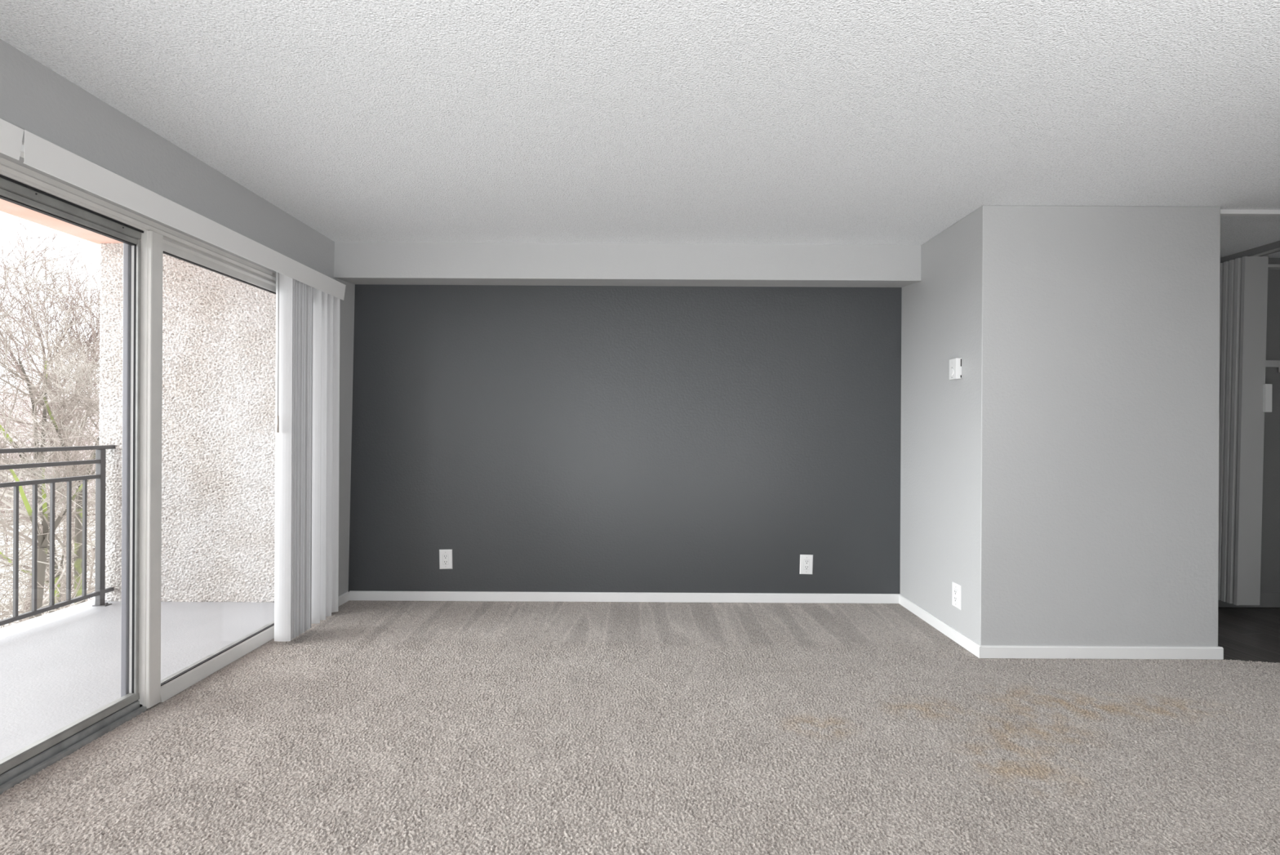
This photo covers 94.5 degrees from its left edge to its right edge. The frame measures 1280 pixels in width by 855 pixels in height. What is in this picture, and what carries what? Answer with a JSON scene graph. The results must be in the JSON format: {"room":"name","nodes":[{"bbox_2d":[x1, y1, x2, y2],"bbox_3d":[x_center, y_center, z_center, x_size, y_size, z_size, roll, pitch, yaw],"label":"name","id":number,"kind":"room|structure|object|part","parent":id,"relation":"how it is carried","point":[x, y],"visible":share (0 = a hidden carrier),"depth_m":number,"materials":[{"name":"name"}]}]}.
{"room":"empty living room","nodes":[
{"label":"empty living room","id":0,"kind":"room"},
{"bbox_2d":[0,439,95,627],"bbox_3d":[-120.040,7.020,110.000,360.000,0.001,380.000,0,0,0],"label":"ground","id":1,"kind":"structure","parent":0,"point":[88,517],"depth_m":36.88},
{"bbox_2d":[0,464,95,628],"bbox_3d":[-16.999,4.432,16.459,27.472,8.283,9.913,0,0,36],"label":"undergrowth","id":2,"kind":"object","parent":1,"relation":"on","point":[21,594],"visible":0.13,"depth_m":12.03,"materials":[{"name":"plant"}]},
{"bbox_2d":[0,378,99,622],"bbox_3d":[-8.450,3.090,8.585,5.138,9.294,3.525,0,0,19],"label":"tree","id":3,"kind":"object","parent":1,"relation":"on","point":[42,543],"visible":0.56,"depth_m":8.96,"materials":[{"name":"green plant"}]},
{"bbox_2d":[0,346,99,521],"bbox_3d":[-77.100,2.402,59.898,105.037,19.335,40.766,0,0,0],"label":"woodland","id":4,"kind":"object","parent":1,"relation":"on","point":[28,419],"visible":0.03,"depth_m":49.16,"materials":[{"name":"plant"}]},
{"bbox_2d":[0,228,100,623],"bbox_3d":[-11.814,1.952,11.506,5.898,11.547,5.754,0,0,-23],"label":"tree","id":5,"kind":"object","parent":1,"relation":"on","point":[6,348],"visible":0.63,"depth_m":10.88,"materials":[{"name":"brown plant"}]},
{"bbox_2d":[0,315,100,620],"bbox_3d":[-9.822,2.724,10.006,6.670,10.018,4.603,0,0,22],"label":"tree","id":6,"kind":"object","parent":1,"relation":"on","point":[77,554],"visible":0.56,"depth_m":9.75,"materials":[{"name":"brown plant"}]},
{"bbox_2d":[0,215,100,608],"bbox_3d":[-16.714,0.505,17.113,7.146,14.370,8.437,0,0,8],"label":"bare tree","id":7,"kind":"object","parent":1,"relation":"on","point":[72,261],"visible":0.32,"depth_m":16.54,"materials":[{"name":"brown plant"}]},
{"bbox_2d":[0,244,100,622],"bbox_3d":[-15.023,1.170,15.738,9.087,13.068,6.027,0,0,8],"label":"bare tree","id":8,"kind":"object","parent":1,"relation":"on","point":[30,293],"visible":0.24,"depth_m":15.22,"materials":[{"name":"brown plant"}]},
{"bbox_2d":[0,198,123,244],"bbox_3d":[-3.007,-1.414,1.478,1.630,0.250,5.755,0,0,0],"label":"ceiling","id":9,"kind":"structure","parent":0,"point":[6,206],"depth_m":3.75,"materials":[{"name":"beige paint"}]},
{"bbox_2d":[0,600,274,759],"bbox_3d":[-2.972,1.324,1.478,1.670,0.200,5.355,0,0,0],"label":"floor","id":10,"kind":"structure","parent":0,"point":[56,671],"depth_m":3.18,"materials":[{"name":"white concrete"}]},
{"bbox_2d":[0,599,94,634],"bbox_3d":[-3.820,1.341,1.577,0.095,0.256,5.555,0,0,0],"label":"curb","id":11,"kind":"object","parent":10,"relation":"attached to","point":[33,620],"depth_m":3.79,"materials":[{"name":"white concrete"}]},
{"bbox_2d":[0,444,115,625],"bbox_3d":[-3.689,0.672,1.478,0.090,1.096,5.355,0,0,0],"label":"balcony railing","id":12,"kind":"object","parent":10,"relation":"on","point":[100,592],"visible":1,"depth_m":3.80,"materials":[{"name":"grey metal"}]},
{"bbox_3d":[-3.702,0.335,1.425,0.028,0.026,5.250,0,0,0],"label":"rail","id":13,"kind":"part","parent":12,"relation":"part of","materials":[{"name":"grey metal"}]},
{"bbox_3d":[-3.701,0.232,1.425,0.028,0.026,5.250,0,0,0],"label":"rail","id":14,"kind":"part","parent":12,"relation":"part of","materials":[{"name":"grey metal"}]},
{"bbox_3d":[-3.706,1.133,1.478,0.028,0.026,5.355,0,0,0],"label":"rail","id":15,"kind":"part","parent":12,"relation":"part of","materials":[{"name":"black metal"}]},
{"bbox_3d":[-3.701,0.137,1.478,0.038,0.026,5.355,0,0,0],"label":"rail","id":16,"kind":"part","parent":12,"relation":"part of","materials":[{"name":"grey metal"}]},
{"bbox_3d":[-3.704,0.685,4.060,0.038,1.070,0.038,0,0,0],"label":"post","id":17,"kind":"part","parent":12,"relation":"part of","materials":[{"name":"grey metal"}]},
{"bbox_3d":[-3.692,1.217,4.060,0.090,0.005,0.050,0,0,0],"label":"foot plate","id":18,"kind":"part","parent":12,"relation":"part of","materials":[{"name":"grey paint"}]},
{"bbox_2d":[0,39,355,595],"bbox_3d":[-2.068,0.023,0.256,0.265,2.391,7.511,0,0,0],"label":"wall","id":19,"kind":"structure","parent":0,"point":[35,99],"depth_m":2.43,"materials":[{"name":"grey paint"}]},
{"bbox_2d":[0,156,275,794],"bbox_3d":[-2.088,0.184,1.865,0.126,2.089,3.630,0,0,0],"label":"door","id":20,"kind":"structure","parent":19,"relation":"in","point":[145,242],"depth_m":2.44,"materials":[{"name":"beige metal"}]},
{"bbox_3d":[-2.081,-0.763,1.819,0.029,0.019,1.238,0,0,0],"label":"rail","id":21,"kind":"part","parent":20,"relation":"part of","materials":[{"name":"grey metal"}]},
{"bbox_3d":[-2.090,1.111,1.825,0.033,0.032,1.250,0,0,0],"label":"rail","id":22,"kind":"part","parent":20,"relation":"part of","materials":[{"name":"grey metal"}]},
{"bbox_3d":[-2.081,-0.792,1.823,0.039,0.034,1.247,0,0,0],"label":"rail","id":23,"kind":"part","parent":20,"relation":"part of","materials":[{"name":"grey metal"}]},
{"bbox_3d":[-2.100,1.179,1.865,0.112,0.098,3.630,0,0,0],"label":"sill","id":24,"kind":"part","parent":20,"relation":"part of","materials":[{"name":"metal"}]},
{"bbox_3d":[-2.056,1.139,3.074,0.051,0.059,1.113,0,0,0],"label":"fixed rail","id":25,"kind":"part","parent":20,"relation":"part of","materials":[{"name":"beige metal"}]},
{"bbox_3d":[-2.056,-0.785,3.074,0.040,0.056,1.113,0,0,0],"label":"fixed rail","id":26,"kind":"part","parent":20,"relation":"part of","materials":[{"name":"beige metal"}]},
{"bbox_2d":[0,118,346,641],"bbox_3d":[-1.913,0.127,1.905,0.107,2.050,3.650,0,0,0],"label":"vertical blind","id":27,"kind":"object","parent":19,"relation":"attached to","point":[307,385],"visible":1,"depth_m":3.23,"materials":[{"name":"white plastic"}]},
{"bbox_3d":[-1.919,-0.863,1.895,0.037,0.035,3.630,0,0,0],"label":"head rail","id":28,"kind":"part","parent":27,"relation":"part of","materials":[{"name":"white plastic"}]},
{"bbox_3d":[-1.938,-0.018,3.165,0.011,0.090,0.012,0,0,45],"label":"wand handle","id":29,"kind":"part","parent":27,"relation":"part of","materials":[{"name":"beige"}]},
{"bbox_2d":[337,591,349,606],"bbox_3d":[-1.973,1.138,3.840,0.013,0.062,0.316,0,0,0],"label":"baseboard","id":30,"kind":"structure","parent":19,"relation":"attached to","point":[344,597],"depth_m":3.93,"materials":[{"name":"white paint"}]},
{"bbox_2d":[98,243,275,602],"bbox_3d":[-2.984,0.116,4.248,1.657,2.815,0.213,0,0,0],"label":"wall","id":31,"kind":"structure","parent":0,"point":[219,331],"depth_m":4.15,"materials":[{"name":"paint"}]},
{"bbox_2d":[348,284,902,603],"bbox_3d":[-0.216,0.033,4.081,3.969,2.391,0.140,0,0,0],"label":"wall","id":32,"kind":"structure","parent":0,"point":[549,438],"depth_m":4.01,"materials":[{"name":"grey paint"}]},
{"bbox_2d":[439,549,452,568],"bbox_3d":[-1.316,0.893,4.007,0.088,0.132,0.009,-1,0,0],"label":"electrical outlet","id":33,"kind":"object","parent":32,"relation":"attached to","point":[445,555],"visible":1,"depth_m":4.00,"materials":[{"name":"white plastic"}]},
{"bbox_2d":[442,554,448,564],"bbox_3d":[-1.316,0.893,4.004,0.038,0.071,0.004,0,0,0],"label":"receptacle","id":34,"kind":"object","parent":33,"relation":"attached to","point":[445,557],"depth_m":4.00,"materials":[{"name":"grey plastic"}]},
{"bbox_2d":[333,241,920,287],"bbox_3d":[-0.092,-1.049,3.873,3.734,0.225,0.276,0,0,0],"label":"soffit","id":35,"kind":"object","parent":32,"relation":"attached to","point":[354,262],"depth_m":3.73,"materials":[{"name":"grey paint"}]},
{"bbox_2d":[800,554,813,573],"bbox_3d":[1.128,0.928,4.007,0.088,0.132,0.009,2,0,0],"label":"electrical outlet","id":36,"kind":"object","parent":32,"relation":"attached to","point":[806,560],"visible":1,"depth_m":4.00,"materials":[{"name":"white plastic"}]},
{"bbox_2d":[804,559,809,569],"bbox_3d":[1.128,0.928,4.005,0.038,0.071,0.001,0,0,0],"label":"receptacle","id":37,"kind":"object","parent":36,"relation":"attached to","point":[806,562],"depth_m":4.00,"materials":[{"name":"grey plastic"}]},
{"bbox_2d":[349,591,1279,659],"bbox_3d":[1.364,1.137,3.530,6.660,0.100,0.961,0,0,0],"label":"baseboard","id":38,"kind":"structure","parent":32,"relation":"attached to","point":[353,595],"depth_m":4.00,"materials":[{"name":"white paint"}]},
{"bbox_2d":[0,600,1279,854],"bbox_3d":[1.365,1.211,0.256,6.856,0.053,7.512,0,0,0],"label":"floor","id":39,"kind":"structure","parent":0,"point":[382,727],"depth_m":2.20,"materials":[{"name":"beige carpet"}]},
{"bbox_2d":[0,0,1279,257],"bbox_3d":[1.257,-1.254,0.250,7.100,0.200,7.800,0,0,0],"label":"ceiling","id":40,"kind":"structure","parent":0,"point":[676,122],"depth_m":2.13,"materials":[{"name":"white paint"}]},
{"bbox_2d":[899,205,1220,646],"bbox_3d":[2.385,0.048,3.607,1.233,2.391,1.088,0,0,0],"label":"wall","id":41,"kind":"structure","parent":0,"point":[1067,482],"depth_m":3.06,"materials":[{"name":"grey paint"}]},
{"bbox_2d":[898,593,982,657],"bbox_3d":[1.756,1.159,3.530,0.013,0.062,0.961,0,0,0],"label":"baseboard","id":42,"kind":"structure","parent":41,"relation":"attached to","point":[970,645],"depth_m":3.41,"materials":[{"name":"white paint"}]},
{"bbox_2d":[949,357,962,379],"bbox_3d":[1.750,-0.325,3.283,0.041,0.116,0.076,0,0,0],"label":"thermostat","id":43,"kind":"object","parent":41,"relation":"attached to","point":[955,364],"visible":1,"depth_m":3.25,"materials":[{"name":"white plastic"}]},
{"bbox_2d":[951,581,960,609],"bbox_3d":[1.760,0.936,3.293,0.009,0.132,0.088,0,0,0],"label":"electrical outlet","id":44,"kind":"object","parent":41,"relation":"attached to","point":[956,588],"visible":1,"depth_m":3.29,"materials":[{"name":"white plastic"}]},
{"bbox_2d":[953,588,957,602],"bbox_3d":[1.757,0.936,3.293,0.004,0.067,0.034,0,0,0],"label":"receptacle","id":45,"kind":"object","parent":44,"relation":"attached to","point":[955,590],"depth_m":3.29,"materials":[{"name":"grey plastic"}]},
{"bbox_2d":[1220,208,1279,216],"bbox_3d":[3.454,-1.130,3.118,0.892,0.024,0.035,0,0,0],"label":"trim","id":46,"kind":"structure","parent":41,"relation":"attached to","point":[1242,212],"depth_m":3.10,"materials":[{"name":"white paint"}]},
{"bbox_2d":[1219,257,1279,607],"bbox_3d":[3.901,0.056,4.060,1.798,2.391,0.180,0,0,0],"label":"wall","id":47,"kind":"structure","parent":0,"point":[1270,533],"depth_m":3.97,"materials":[{"name":"grey paint"}]},
{"bbox_2d":[1265,360,1279,372],"bbox_3d":[4.332,-0.407,3.930,0.720,0.082,0.080,0,0,0],"label":"cleat","id":48,"kind":"object","parent":47,"relation":"attached to","point":[1269,363],"visible":0.29,"depth_m":3.95,"materials":[{"name":"grey wood"}]},
{"bbox_2d":[1267,264,1279,269],"bbox_3d":[4.331,-1.068,3.939,0.730,0.020,0.059,0,0,0],"label":"closet shelf","id":49,"kind":"object","parent":47,"relation":"attached to","point":[1269,266],"visible":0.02,"depth_m":3.91,"materials":[{"name":"grey wood"}]},
{"bbox_2d":[1221,240,1279,262],"bbox_3d":[4.347,0.058,0.235,0.906,2.391,7.470,0,0,0],"label":"wall","id":50,"kind":"structure","parent":0,"point":[1275,245],"depth_m":3.76,"materials":[{"name":"grey paint"}]},
{"bbox_2d":[1217,247,1279,604],"bbox_3d":[3.926,0.018,3.263,0.208,2.241,1.405,0,0,0],"label":"door","id":51,"kind":"structure","parent":50,"relation":"in","point":[1245,397],"depth_m":3.79,"materials":[{"name":"grey wood"}]},
{"bbox_3d":[3.924,0.021,3.818,0.183,2.235,0.012,0,0,9],"label":"fold panel","id":52,"kind":"part","parent":51,"relation":"part of","materials":[{"name":"grey plastic"}]},
{"bbox_3d":[3.924,0.021,3.799,0.196,2.235,0.014,0,0,0],"label":"lead panel","id":53,"kind":"part","parent":51,"relation":"part of","materials":[{"name":"grey plastic"}]},
{"bbox_3d":[4.011,-0.188,3.781,0.040,0.180,0.022,0,0,0],"label":"handle","id":54,"kind":"part","parent":51,"relation":"part of","materials":[{"name":"white plastic"}]}
]}

